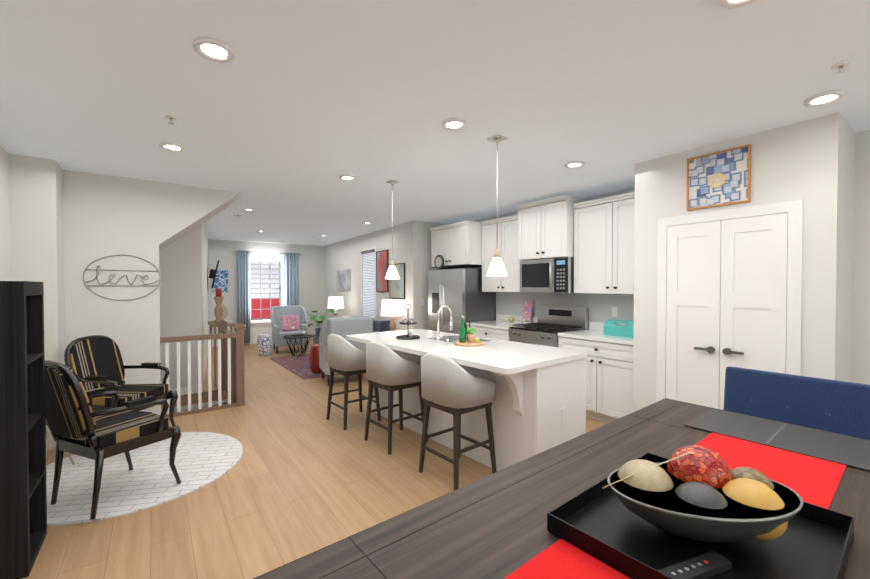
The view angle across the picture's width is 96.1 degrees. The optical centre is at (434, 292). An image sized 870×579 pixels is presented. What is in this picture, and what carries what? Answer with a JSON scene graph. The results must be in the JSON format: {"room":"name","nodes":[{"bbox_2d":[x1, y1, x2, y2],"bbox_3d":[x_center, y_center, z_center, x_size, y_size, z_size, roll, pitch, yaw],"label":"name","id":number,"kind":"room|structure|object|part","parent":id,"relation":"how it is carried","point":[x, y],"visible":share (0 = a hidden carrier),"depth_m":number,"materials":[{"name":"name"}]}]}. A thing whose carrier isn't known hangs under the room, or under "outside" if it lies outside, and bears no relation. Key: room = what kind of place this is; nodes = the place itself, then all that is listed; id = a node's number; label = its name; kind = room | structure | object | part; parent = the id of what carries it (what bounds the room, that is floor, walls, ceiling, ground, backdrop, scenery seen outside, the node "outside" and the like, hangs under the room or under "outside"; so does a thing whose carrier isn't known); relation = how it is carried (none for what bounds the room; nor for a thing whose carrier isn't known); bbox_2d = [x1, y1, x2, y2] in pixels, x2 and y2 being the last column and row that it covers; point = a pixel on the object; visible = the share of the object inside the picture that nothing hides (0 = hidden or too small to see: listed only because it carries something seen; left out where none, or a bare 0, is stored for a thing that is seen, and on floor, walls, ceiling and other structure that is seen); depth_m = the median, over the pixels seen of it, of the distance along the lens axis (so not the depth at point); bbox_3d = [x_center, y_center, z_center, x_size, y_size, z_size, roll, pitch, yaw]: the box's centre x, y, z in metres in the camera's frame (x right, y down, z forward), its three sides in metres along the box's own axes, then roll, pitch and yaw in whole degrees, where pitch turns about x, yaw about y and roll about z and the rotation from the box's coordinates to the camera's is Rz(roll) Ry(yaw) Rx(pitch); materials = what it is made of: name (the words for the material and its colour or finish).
{"room":"kitchen","nodes":[
{"label":"kitchen","id":0,"kind":"room"},
{"bbox_2d":[0,146,10,280],"bbox_3d":[-1.636,0.157,0.471,0.120,2.600,7.050,-1,1,-36],"label":"wall","id":1,"kind":"structure","parent":0,"point":[5,271],"depth_m":3.24,"materials":[{"name":"white paint"}]},
{"bbox_2d":[63,170,240,417],"bbox_3d":[-3.017,0.099,4.326,1.570,2.600,0.120,-1,1,-36],"label":"wall","id":2,"kind":"structure","parent":0,"point":[105,215],"depth_m":4.08,"materials":[{"name":"white paint"}]},
{"bbox_2d":[83,255,160,300],"bbox_3d":[-3.245,-0.152,4.074,0.640,0.480,0.009,-1,1,-36],"label":"love sign","id":3,"kind":"object","parent":2,"relation":"attached to","point":[96,277],"visible":1,"depth_m":4.05,"materials":[{"name":"silver metal"}]},
{"bbox_2d":[159,224,202,388],"bbox_3d":[-3.761,0.087,5.084,1.250,2.600,0.120,-1,1,-36],"label":"wall strip","id":4,"kind":"object","parent":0,"point":[180,264],"visible":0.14,"depth_m":5.27,"materials":[{"name":"white paint"}]},
{"bbox_2d":[169,385,202,394],"bbox_3d":[-3.721,1.338,5.048,1.250,0.100,0.015,-1,1,-36],"label":"baseboard","id":5,"kind":"structure","parent":4,"relation":"attached to","point":[194,389],"depth_m":5.30,"materials":[{"name":"white wood"}]},
{"bbox_2d":[161,399,232,411],"bbox_3d":[-3.000,2.314,5.019,1.050,1.550,1.130,-1,1,-36],"label":"floor","id":6,"kind":"structure","parent":0,"point":[204,404],"depth_m":5.42,"materials":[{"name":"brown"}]},
{"bbox_2d":[159,196,236,250],"bbox_3d":[-3.324,-0.553,4.742,1.570,1.310,0.930,-1,1,-36],"label":"soffit","id":7,"kind":"structure","parent":0,"point":[192,226],"depth_m":4.91,"materials":[{"name":"white paint"}]},
{"bbox_2d":[201,222,208,383],"bbox_3d":[-4.396,0.052,7.401,0.100,2.600,4.521,0,1,-29],"label":"wall","id":8,"kind":"structure","parent":0,"point":[205,316],"depth_m":6.85,"materials":[{"name":"white paint"}]},
{"bbox_2d":[209,260,218,287],"bbox_3d":[-4.933,-0.394,8.722,0.210,0.593,1.000,0,1,-29],"label":"television","id":9,"kind":"object","parent":8,"relation":"attached to","point":[212,273],"visible":1,"depth_m":8.57,"materials":[{"name":"black"}]},
{"bbox_2d":[208,239,323,342],"bbox_3d":[-4.429,0.010,10.224,3.800,2.600,0.140,-1,1,-36],"label":"wall","id":10,"kind":"structure","parent":0,"point":[311,278],"depth_m":10.15,"materials":[{"name":"white paint"}]},
{"bbox_2d":[213,270,227,291],"bbox_3d":[-5.234,-0.275,9.532,0.330,0.550,0.027,-1,1,-36],"label":"canvas art","id":11,"kind":"object","parent":10,"relation":"attached to","point":[221,280],"visible":0.71,"depth_m":9.54},
{"bbox_2d":[212,337,312,346],"bbox_3d":[-4.550,1.263,10.060,2.890,0.100,0.015,-1,1,-36],"label":"baseboard","id":12,"kind":"structure","parent":10,"relation":"attached to","point":[251,341],"depth_m":9.96,"materials":[{"name":"white"}]},
{"bbox_2d":[250,253,283,325],"bbox_3d":[-4.410,-0.070,10.205,0.990,1.860,0.190,-1,1,-36],"label":"window","id":13,"kind":"structure","parent":10,"relation":"in","point":[260,257],"depth_m":10.21,"materials":[{"name":"white"}]},
{"bbox_2d":[233,250,301,343],"bbox_3d":[-4.306,0.116,10.141,1.660,2.330,0.137,-1,1,-36],"label":"curtains","id":14,"kind":"object","parent":10,"relation":"attached to","point":[291,279],"visible":0.81,"depth_m":9.82,"materials":[{"name":"blue fabric"}]},
{"bbox_3d":[-4.310,-1.019,10.130,1.660,0.040,0.122,-1,1,-36],"label":"rod","id":15,"kind":"part","parent":14,"relation":"part of","materials":[{"name":"silver metal"}]},
{"bbox_2d":[22,339,606,578],"bbox_3d":[-1.210,1.468,4.713,5.850,0.150,13.400,-1,1,-36],"label":"floor","id":16,"kind":"structure","parent":0,"point":[303,476],"depth_m":2.78,"materials":[{"name":"brown wood"}]},
{"bbox_2d":[0,281,46,578],"bbox_3d":[-2.362,0.689,2.002,0.455,1.490,0.430,-1,1,-36],"label":"bookcase","id":17,"kind":"object","parent":16,"relation":"on","point":[23,510],"visible":1,"depth_m":1.95,"materials":[{"name":"black wood"}]},
{"bbox_2d":[9,154,64,437],"bbox_3d":[-3.990,0.104,3.982,0.410,2.600,1.400,-1,1,-36],"label":"wall block","id":18,"kind":"object","parent":16,"relation":"on","point":[36,220],"visible":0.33,"depth_m":3.47,"materials":[{"name":"white paint"}]},
{"bbox_2d":[46,432,242,525],"bbox_3d":[-2.392,1.411,3.144,1.520,0.012,1.520,-1,1,-36],"label":"round rug","id":19,"kind":"object","parent":16,"relation":"on","point":[202,459],"visible":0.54,"depth_m":2.98,"materials":[{"name":"white carpet"}]},
{"bbox_2d":[46,428,74,464],"bbox_3d":[-3.001,1.149,3.046,0.296,0.502,0.296,-1,1,-36],"label":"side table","id":20,"kind":"object","parent":19,"relation":"on","point":[68,454],"visible":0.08,"depth_m":2.99,"materials":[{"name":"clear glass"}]},
{"bbox_2d":[45,360,180,519],"bbox_3d":[-2.258,0.910,2.684,0.628,0.996,0.664,0,1,22],"label":"armchair","id":21,"kind":"object","parent":19,"relation":"on","point":[75,425],"visible":0.85,"depth_m":2.52,"materials":[{"name":"black fabric"}]},
{"bbox_2d":[64,335,177,426],"bbox_3d":[-2.874,0.897,3.582,0.664,0.996,0.628,0,1,4],"label":"armchair","id":22,"kind":"object","parent":19,"relation":"on","point":[93,361],"visible":0.69,"depth_m":3.57,"materials":[{"name":"black fabric"}]},
{"bbox_2d":[160,319,245,417],"bbox_3d":[-2.966,0.879,4.960,0.876,1.020,0.990,-1,1,-36],"label":"stair railing","id":23,"kind":"object","parent":16,"relation":"on","point":[231,380],"visible":0.9,"depth_m":4.69,"materials":[{"name":"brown wood"}]},
{"bbox_2d":[208,320,233,386],"bbox_3d":[-3.255,0.915,5.942,0.280,0.920,0.600,-1,1,-36],"label":"console table","id":24,"kind":"object","parent":16,"relation":"on","point":[214,325],"visible":0.46,"depth_m":5.67,"materials":[{"name":"brown wood"}]},
{"bbox_2d":[213,289,223,322],"bbox_3d":[-3.206,0.201,5.794,0.150,0.509,0.150,-1,1,-36],"label":"candlestick","id":25,"kind":"object","parent":24,"relation":"on","point":[218,309],"visible":0.96,"depth_m":5.76,"materials":[{"name":"brown wood"}]},
{"bbox_2d":[221,304,228,319],"bbox_3d":[-3.301,0.315,6.048,0.163,0.274,0.204,-1,1,-36],"label":"plate","id":26,"kind":"object","parent":24,"relation":"on","point":[225,311],"visible":0.4,"depth_m":6.02,"materials":[{"name":"beige ceramic"}]},
{"bbox_2d":[257,333,272,355],"bbox_3d":[-3.620,1.114,8.333,0.320,0.450,0.320,-1,1,-36],"label":"garden stool","id":27,"kind":"object","parent":16,"relation":"on","point":[264,344],"visible":1,"depth_m":8.21,"materials":[{"name":"ceramic"}]},
{"bbox_2d":[270,305,307,353],"bbox_3d":[-3.327,0.825,8.926,0.806,1.010,0.767,0,1,-29],"label":"chair","id":28,"kind":"object","parent":16,"relation":"on","point":[277,313],"visible":0.73,"depth_m":8.89,"materials":[{"name":"fabric"}]},
{"bbox_2d":[281,315,298,330],"bbox_3d":[-3.254,0.692,8.775,0.380,0.334,0.164,0,1,-29],"label":"floral pillow","id":29,"kind":"object","parent":28,"relation":"on","point":[290,323],"visible":1,"depth_m":8.73,"materials":[{"name":"pink fabric"}]},
{"bbox_2d":[270,354,339,379],"bbox_3d":[-2.066,1.346,7.515,1.600,0.010,2.250,-1,1,-36],"label":"rug","id":30,"kind":"object","parent":16,"relation":"on","point":[298,365],"visible":0.43,"depth_m":7.18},
{"bbox_2d":[283,331,312,355],"bbox_3d":[-2.872,1.080,8.218,0.596,0.490,0.596,-1,1,-36],"label":"coffee table","id":31,"kind":"object","parent":30,"relation":"on","point":[299,336],"visible":1,"depth_m":8.12,"materials":[{"name":"black metal"}]},
{"bbox_2d":[309,343,321,372],"bbox_3d":[-1.966,1.118,6.653,0.340,0.470,0.340,-1,1,-36],"label":"garden stool","id":32,"kind":"object","parent":30,"relation":"on","point":[314,358],"visible":0.46,"depth_m":6.51,"materials":[{"name":"red ceramic"}]},
{"bbox_2d":[315,316,390,342],"bbox_3d":[-1.636,0.908,7.664,0.840,0.860,1.640,-1,1,-39],"label":"sofa","id":33,"kind":"object","parent":30,"relation":"on","point":[380,325],"visible":0.04,"depth_m":7.27,"materials":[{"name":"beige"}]},
{"bbox_2d":[306,309,333,343],"bbox_3d":[-2.862,0.843,9.723,0.779,0.950,0.896,-1,1,-36],"label":"monstera plant","id":34,"kind":"object","parent":16,"relation":"on","point":[314,317],"visible":0.44,"depth_m":9.58,"materials":[{"name":"green plant"}]},
{"bbox_2d":[319,316,372,385],"bbox_3d":[-1.374,0.868,6.050,0.806,1.010,0.767,0,1,-26],"label":"chair","id":35,"kind":"object","parent":16,"relation":"on","point":[343,327],"visible":0.46,"depth_m":5.74,"materials":[{"name":"fabric"}]},
{"bbox_2d":[326,334,380,429],"bbox_3d":[-0.891,0.920,4.273,0.487,0.962,0.534,-1,1,-40],"label":"bar stool","id":36,"kind":"object","parent":16,"relation":"on","point":[346,359],"visible":0.88,"depth_m":4.05,"materials":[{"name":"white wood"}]},
{"bbox_3d":[-0.892,1.101,4.275,0.434,0.602,0.434,-1,1,-40],"label":"frame","id":37,"kind":"part","parent":36,"relation":"part of","materials":[{"name":"brown wood"}]},
{"bbox_2d":[364,341,427,454],"bbox_3d":[-0.368,0.929,3.693,0.487,0.962,0.534,-1,1,-40],"label":"bar stool","id":38,"kind":"object","parent":16,"relation":"on","point":[389,370],"visible":0.88,"depth_m":3.48,"materials":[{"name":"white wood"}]},
{"bbox_3d":[-0.370,1.109,3.695,0.434,0.602,0.434,-1,1,-40],"label":"frame","id":39,"kind":"part","parent":38,"relation":"part of","materials":[{"name":"brown wood"}]},
{"bbox_2d":[419,353,496,489],"bbox_3d":[0.177,0.939,3.054,0.487,0.962,0.534,-1,1,-40],"label":"bar stool","id":40,"kind":"object","parent":16,"relation":"on","point":[453,388],"visible":1,"depth_m":2.86,"materials":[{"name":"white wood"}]},
{"bbox_3d":[0.176,1.119,3.056,0.434,0.602,0.434,-1,1,-40],"label":"frame","id":41,"kind":"part","parent":40,"relation":"part of","materials":[{"name":"brown wood"}]},
{"bbox_2d":[428,267,495,334],"bbox_3d":[0.399,0.467,6.462,0.767,1.800,0.940,-1,1,-36],"label":"fridge","id":42,"kind":"object","parent":16,"relation":"on","point":[459,292],"depth_m":6.12,"materials":[{"name":"silver metal"}]},
{"bbox_2d":[434,255,443,268],"bbox_3d":[0.066,-0.498,6.441,0.024,0.240,0.240,-1,1,-36],"label":"clock","id":43,"kind":"object","parent":42,"relation":"on","point":[439,261],"visible":1,"depth_m":6.42,"materials":[{"name":"grey metal"}]},
{"bbox_3d":[0.198,0.460,6.887,0.595,1.800,0.015,-1,1,-36],"label":"fridge panel","id":44,"kind":"part","parent":42,"relation":"part of","materials":[{"name":"silver metal"}]},
{"bbox_2d":[353,340,586,470],"bbox_3d":[0.170,0.966,3.825,0.948,0.880,2.288,-1,1,-40],"label":"kitchen island","id":45,"kind":"object","parent":16,"relation":"on","point":[538,406],"depth_m":3.06,"materials":[{"name":"white wood"}]},
{"bbox_2d":[346,328,586,375],"bbox_3d":[0.137,0.506,3.796,1.050,0.038,2.320,-1,1,-40],"label":"island countertop","id":46,"kind":"structure","parent":45,"relation":"on","point":[506,357],"depth_m":3.37,"materials":[{"name":"white stone"}]},
{"bbox_2d":[396,304,419,339],"bbox_3d":[-0.282,0.300,4.094,0.250,0.363,0.250,-1,1,-40],"label":"tray","id":47,"kind":"object","parent":46,"relation":"on","point":[409,336],"depth_m":4.08,"materials":[{"name":"grey metal"}]},
{"bbox_2d":[436,305,452,343],"bbox_3d":[0.137,0.307,3.826,0.213,0.356,0.181,-1,1,-40],"label":"faucet","id":48,"kind":"object","parent":46,"relation":"on","point":[438,339],"depth_m":3.82,"materials":[{"name":"silver metal"}]},
{"bbox_2d":[428,335,490,342],"bbox_3d":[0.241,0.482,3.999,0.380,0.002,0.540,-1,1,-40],"label":"sink","id":49,"kind":"object","parent":46,"relation":"in","point":[452,338],"depth_m":4.00,"materials":[{"name":"silver metal"}]},
{"bbox_2d":[467,325,509,340],"bbox_3d":[0.985,0.938,5.748,0.660,0.880,0.875,-1,1,-36],"label":"base cabinet","id":50,"kind":"object","parent":16,"relation":"on","point":[494,333],"visible":0.1,"depth_m":5.49,"materials":[{"name":"white"}]},
{"bbox_2d":[466,314,536,329],"bbox_3d":[0.991,0.426,5.745,0.645,0.138,0.875,-1,1,-36],"label":"countertop","id":51,"kind":"structure","parent":50,"relation":"on","point":[497,323],"depth_m":5.81,"materials":[{"name":"white stone"}]},
{"bbox_2d":[502,317,520,323],"bbox_3d":[1.139,0.409,5.774,0.180,0.093,0.240,-1,1,-36],"label":"candle holder","id":52,"kind":"object","parent":51,"relation":"on","point":[511,320],"visible":1,"depth_m":5.74,"materials":[{"name":"gold metal"}]},
{"bbox_2d":[522,300,533,321],"bbox_3d":[1.345,0.289,5.674,0.082,0.335,0.150,-1,1,-36],"label":"sign","id":53,"kind":"object","parent":51,"relation":"on","point":[527,311],"visible":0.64,"depth_m":5.67,"materials":[{"name":"pink"}]},
{"bbox_2d":[509,306,588,347],"bbox_3d":[1.448,0.793,5.066,0.703,1.190,0.756,-1,1,-36],"label":"range","id":54,"kind":"object","parent":16,"relation":"on","point":[549,325],"visible":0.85,"depth_m":5.01,"materials":[{"name":"silver metal"}]},
{"bbox_2d":[253,398,869,578],"bbox_3d":[0.750,0.956,1.187,2.660,0.981,1.100,-1,1,-39],"label":"dining table","id":55,"kind":"object","parent":16,"relation":"on","point":[665,488],"visible":1,"depth_m":1.10,"materials":[{"name":"brown wood"}]},
{"bbox_2d":[547,452,854,578],"bbox_3d":[0.745,0.653,1.101,0.650,0.050,0.550,-1,1,-39],"label":"tray","id":56,"kind":"object","parent":55,"relation":"on","point":[818,542],"depth_m":1.03,"materials":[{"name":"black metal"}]},
{"bbox_2d":[607,462,803,542],"bbox_3d":[0.745,0.611,1.100,0.431,0.125,0.399,-1,1,-39],"label":"bowl","id":57,"kind":"object","parent":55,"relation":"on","point":[644,513],"depth_m":1.02,"materials":[{"name":"black ceramic"}]},
{"bbox_2d":[558,336,632,422],"bbox_3d":[1.980,0.958,4.367,0.660,0.880,0.990,-1,1,-36],"label":"base cabinet","id":58,"kind":"object","parent":16,"relation":"on","point":[609,382],"visible":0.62,"depth_m":4.10,"materials":[{"name":"white wood"}]},
{"bbox_2d":[558,321,633,344],"bbox_3d":[1.986,0.447,4.364,0.645,0.138,0.990,-1,1,-36],"label":"countertop","id":59,"kind":"structure","parent":58,"relation":"on","point":[595,331],"depth_m":4.38,"materials":[{"name":"white stone"}]},
{"bbox_2d":[604,319,633,337],"bbox_3d":[2.123,0.394,4.314,0.291,0.169,0.400,-1,1,-36],"label":"bread box","id":60,"kind":"object","parent":59,"relation":"on","point":[617,327],"visible":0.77,"depth_m":4.26,"materials":[{"name":"teal metal"}]},
{"bbox_2d":[723,366,869,439],"bbox_3d":[1.871,0.956,2.114,0.636,0.952,0.636,-1,1,-39],"label":"chair","id":61,"kind":"object","parent":16,"relation":"on","point":[837,406],"visible":0.35,"depth_m":2.21,"materials":[{"name":"blue fabric"}]},
{"bbox_3d":[-2.285,0.968,9.010,0.395,0.720,0.395,-1,1,-36],"label":"side table","id":62,"kind":"object","parent":16,"relation":"on","visible":0},
{"bbox_2d":[328,297,343,317],"bbox_3d":[-2.285,0.357,9.000,0.360,0.500,0.360,-1,1,-36],"label":"lamp","id":63,"kind":"object","parent":62,"relation":"on","point":[335,303],"visible":0.9,"depth_m":8.86,"materials":[{"name":"white fabric"}]},
{"bbox_3d":[-0.739,1.032,6.797,0.395,0.660,0.395,-1,1,-36],"label":"side table","id":64,"kind":"object","parent":16,"relation":"on","visible":0},
{"bbox_2d":[381,299,403,330],"bbox_3d":[-0.739,0.416,6.788,0.400,0.570,0.400,-1,1,-36],"label":"lamp","id":65,"kind":"object","parent":64,"relation":"on","point":[392,307],"visible":0.92,"depth_m":6.63,"materials":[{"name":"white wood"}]},
{"bbox_2d":[324,220,418,330],"bbox_3d":[-1.732,0.029,8.977,0.120,2.600,5.238,-1,1,-33],"label":"wall","id":66,"kind":"structure","parent":0,"point":[344,255],"depth_m":8.27,"materials":[{"name":"white paint"}]},
{"bbox_2d":[337,269,350,290],"bbox_3d":[-2.267,-0.292,9.676,0.017,0.520,0.960,-1,1,-33],"label":"canvas art","id":67,"kind":"object","parent":66,"relation":"attached to","point":[343,280],"visible":1,"depth_m":9.59},
{"bbox_2d":[361,246,376,318],"bbox_3d":[-1.425,-0.136,8.335,0.050,1.630,0.790,-1,1,-33],"label":"window blinds","id":68,"kind":"object","parent":66,"relation":"attached to","point":[368,286],"visible":0.96,"depth_m":8.31,"materials":[{"name":"white plastic"}]},
{"bbox_2d":[376,250,388,291],"bbox_3d":[-1.048,-0.418,7.759,0.025,0.814,0.524,-1,1,-33],"label":"framed poster","id":69,"kind":"object","parent":66,"relation":"attached to","point":[382,267],"visible":0.9,"depth_m":7.74,"materials":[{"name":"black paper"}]},
{"bbox_2d":[390,263,404,298],"bbox_3d":[-0.699,-0.205,7.214,0.025,0.644,0.584,-1,1,-33],"label":"framed poster","id":70,"kind":"object","parent":66,"relation":"attached to","point":[397,288],"visible":0.92,"depth_m":7.13,"materials":[{"name":"black paper"}]},
{"bbox_2d":[410,220,447,329],"bbox_3d":[-0.015,0.058,7.070,0.970,2.600,0.120,-1,1,-36],"label":"wall","id":71,"kind":"structure","parent":0,"point":[425,266],"depth_m":6.85,"materials":[{"name":"white paint"}]},
{"bbox_2d":[0,0,869,245],"bbox_3d":[-1.210,-1.267,4.671,5.850,0.120,13.400,-1,1,-36],"label":"ceiling","id":72,"kind":"structure","parent":0,"point":[290,113],"depth_m":2.30,"materials":[{"name":"white paint"}]},
{"bbox_2d":[165,115,176,123],"bbox_3d":[-1.768,-1.153,2.618,0.070,0.044,0.070,-1,1,-36],"label":"sprinkler","id":73,"kind":"object","parent":72,"relation":"attached to","point":[170,117],"visible":0.96,"depth_m":2.61,"materials":[{"name":"white metal"}]},
{"bbox_2d":[159,142,184,151],"bbox_3d":[-2.124,-1.173,3.163,0.177,0.022,0.177,-1,1,-36],"label":"recessed light","id":74,"kind":"object","parent":72,"relation":"in","point":[171,147],"visible":0.98,"depth_m":3.15,"materials":[{"name":"white"}]},
{"bbox_2d":[193,37,234,62],"bbox_3d":[-1.052,-1.153,1.865,0.177,0.022,0.177,-1,1,-36],"label":"recessed light","id":75,"kind":"object","parent":72,"relation":"in","point":[213,49],"visible":0.98,"depth_m":1.85,"materials":[{"name":"white"}]},
{"bbox_2d":[339,175,355,180],"bbox_3d":[-0.905,-1.186,4.054,0.177,0.022,0.177,-1,1,-36],"label":"recessed light","id":76,"kind":"object","parent":72,"relation":"in","point":[347,177],"visible":1,"depth_m":4.04,"materials":[{"name":"white"}]},
{"bbox_2d":[385,179,399,278],"bbox_3d":[-0.462,-0.672,4.233,0.164,1.054,0.164,-1,1,-36],"label":"pendant light","id":77,"kind":"object","parent":72,"relation":"hanging from","point":[392,272],"visible":1,"depth_m":4.21,"materials":[{"name":"white glass"}]},
{"bbox_2d":[441,118,466,130],"bbox_3d":[0.132,-1.166,2.718,0.177,0.022,0.177,-1,1,-36],"label":"recessed light","id":78,"kind":"object","parent":72,"relation":"in","point":[453,124],"visible":1,"depth_m":2.71,"materials":[{"name":"white"}]},
{"bbox_2d":[486,134,507,275],"bbox_3d":[0.477,-0.654,3.000,0.164,1.054,0.164,-1,1,-36],"label":"pendant light","id":79,"kind":"object","parent":72,"relation":"hanging from","point":[496,267],"visible":1,"depth_m":2.97,"materials":[{"name":"silver metal"}]},
{"bbox_2d":[565,161,584,168],"bbox_3d":[1.295,-1.179,3.619,0.177,0.022,0.177,-1,1,-36],"label":"recessed light","id":80,"kind":"object","parent":72,"relation":"in","point":[574,164],"visible":0.98,"depth_m":3.60,"materials":[{"name":"white"}]},
{"bbox_2d":[719,0,757,7],"bbox_3d":[1.185,-1.147,1.480,0.177,0.022,0.177,-1,1,-36],"label":"recessed light","id":81,"kind":"object","parent":72,"relation":"in","point":[731,3],"visible":0.98,"depth_m":1.54,"materials":[{"name":"white"}]},
{"bbox_2d":[804,90,844,106],"bbox_3d":[2.335,-1.160,2.347,0.177,0.022,0.177,-1,1,-36],"label":"recessed light","id":82,"kind":"object","parent":72,"relation":"in","point":[823,98],"visible":1,"depth_m":2.34,"materials":[{"name":"white"}]},
{"bbox_2d":[831,61,850,74],"bbox_3d":[2.079,-1.144,2.002,0.070,0.044,0.070,-1,1,-36],"label":"sprinkler","id":83,"kind":"object","parent":72,"relation":"attached to","point":[839,66],"visible":0.96,"depth_m":2.00,"materials":[{"name":"white metal"}]},
{"bbox_2d":[463,187,634,313],"bbox_3d":[1.479,0.078,5.725,0.120,2.600,3.810,-1,1,-36],"label":"wall","id":84,"kind":"structure","parent":0,"point":[614,193],"depth_m":4.94,"materials":[{"name":"white paint"}]},
{"bbox_2d":[430,221,481,267],"bbox_3d":[0.458,-0.761,6.465,0.645,0.655,0.975,-1,1,-36],"label":"upper cabinet","id":85,"kind":"object","parent":84,"relation":"attached to","point":[457,245],"visible":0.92,"depth_m":6.12,"materials":[{"name":"white wood"}]},
{"bbox_2d":[480,215,520,291],"bbox_3d":[1.101,-0.541,5.800,0.385,1.075,0.840,-1,1,-36],"label":"upper cabinet","id":86,"kind":"object","parent":84,"relation":"attached to","point":[507,247],"visible":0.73,"depth_m":5.68,"materials":[{"name":"white wood"}]},
{"bbox_2d":[517,194,589,259],"bbox_3d":[1.528,-0.800,5.100,0.505,0.735,0.770,-1,1,-36],"label":"upper cabinet","id":87,"kind":"object","parent":84,"relation":"attached to","point":[545,228],"visible":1,"depth_m":4.89,"materials":[{"name":"white wood"}]},
{"bbox_2d":[520,257,573,292],"bbox_3d":[1.534,-0.213,5.113,0.491,0.430,0.756,-1,1,-36],"label":"microwave","id":88,"kind":"object","parent":87,"relation":"attached to","point":[552,275],"visible":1,"depth_m":4.92,"materials":[{"name":"silver metal"}]},
{"bbox_2d":[497,292,633,322],"bbox_3d":[1.768,0.235,5.217,0.006,0.460,2.635,-1,1,-36],"label":"backsplash panel","id":89,"kind":"object","parent":84,"relation":"attached to","point":[599,306],"visible":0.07,"depth_m":5.11,"materials":[{"name":"grey paint"}]},
{"bbox_2d":[572,192,634,293],"bbox_3d":[2.095,-0.520,4.421,0.385,1.075,0.980,-1,1,-36],"label":"upper cabinet","id":90,"kind":"object","parent":84,"relation":"attached to","point":[603,245],"visible":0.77,"depth_m":4.40,"materials":[{"name":"white wood"}]},
{"bbox_2d":[612,307,617,316],"bbox_3d":[2.150,0.233,4.677,0.006,0.120,0.070,-1,1,-36],"label":"outlet","id":91,"kind":"object","parent":84,"relation":"attached to","point":[614,311],"depth_m":4.67,"materials":[{"name":"white plastic"}]},
{"bbox_2d":[633,112,854,411],"bbox_3d":[2.589,0.113,3.357,0.850,2.600,1.330,-1,1,-36],"label":"wall","id":92,"kind":"structure","parent":0,"point":[811,163],"depth_m":2.76,"materials":[{"name":"white paint"}]},
{"bbox_2d":[687,144,750,210],"bbox_3d":[2.229,-0.893,3.088,0.027,0.424,0.424,-1,1,-36],"label":"framed picture","id":93,"kind":"object","parent":92,"relation":"attached to","point":[720,178],"visible":1,"depth_m":3.07,"materials":[{"name":"orange wood"}]},
{"bbox_2d":[666,213,787,409],"bbox_3d":[2.233,0.421,3.074,0.058,1.970,0.794,-1,1,-36],"label":"pantry door","id":94,"kind":"structure","parent":92,"relation":"in","point":[726,300],"depth_m":3.07,"materials":[{"name":"white wood"}]},
{"bbox_2d":[656,199,802,401],"bbox_3d":[2.251,0.387,3.086,0.017,2.060,0.950,-1,1,-36],"label":"door frame","id":95,"kind":"structure","parent":92,"relation":"attached to","point":[793,210],"depth_m":2.81,"materials":[{"name":"white wood"}]},
{"bbox_2d":[851,130,869,384],"bbox_3d":[3.959,0.136,1.842,0.120,2.600,2.730,-1,1,-36],"label":"wall","id":96,"kind":"structure","parent":0,"point":[860,366],"depth_m":2.87,"materials":[{"name":"white paint"}]},
{"label":"outside","id":97,"kind":"structure","parent":0,"visible":0},
{"bbox_2d":[251,261,278,318],"bbox_3d":[-5.172,-0.057,11.339,4.300,3.700,0.020,-1,1,-36],"label":"building","id":98,"kind":"structure","parent":97,"point":[265,283],"depth_m":11.45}
]}

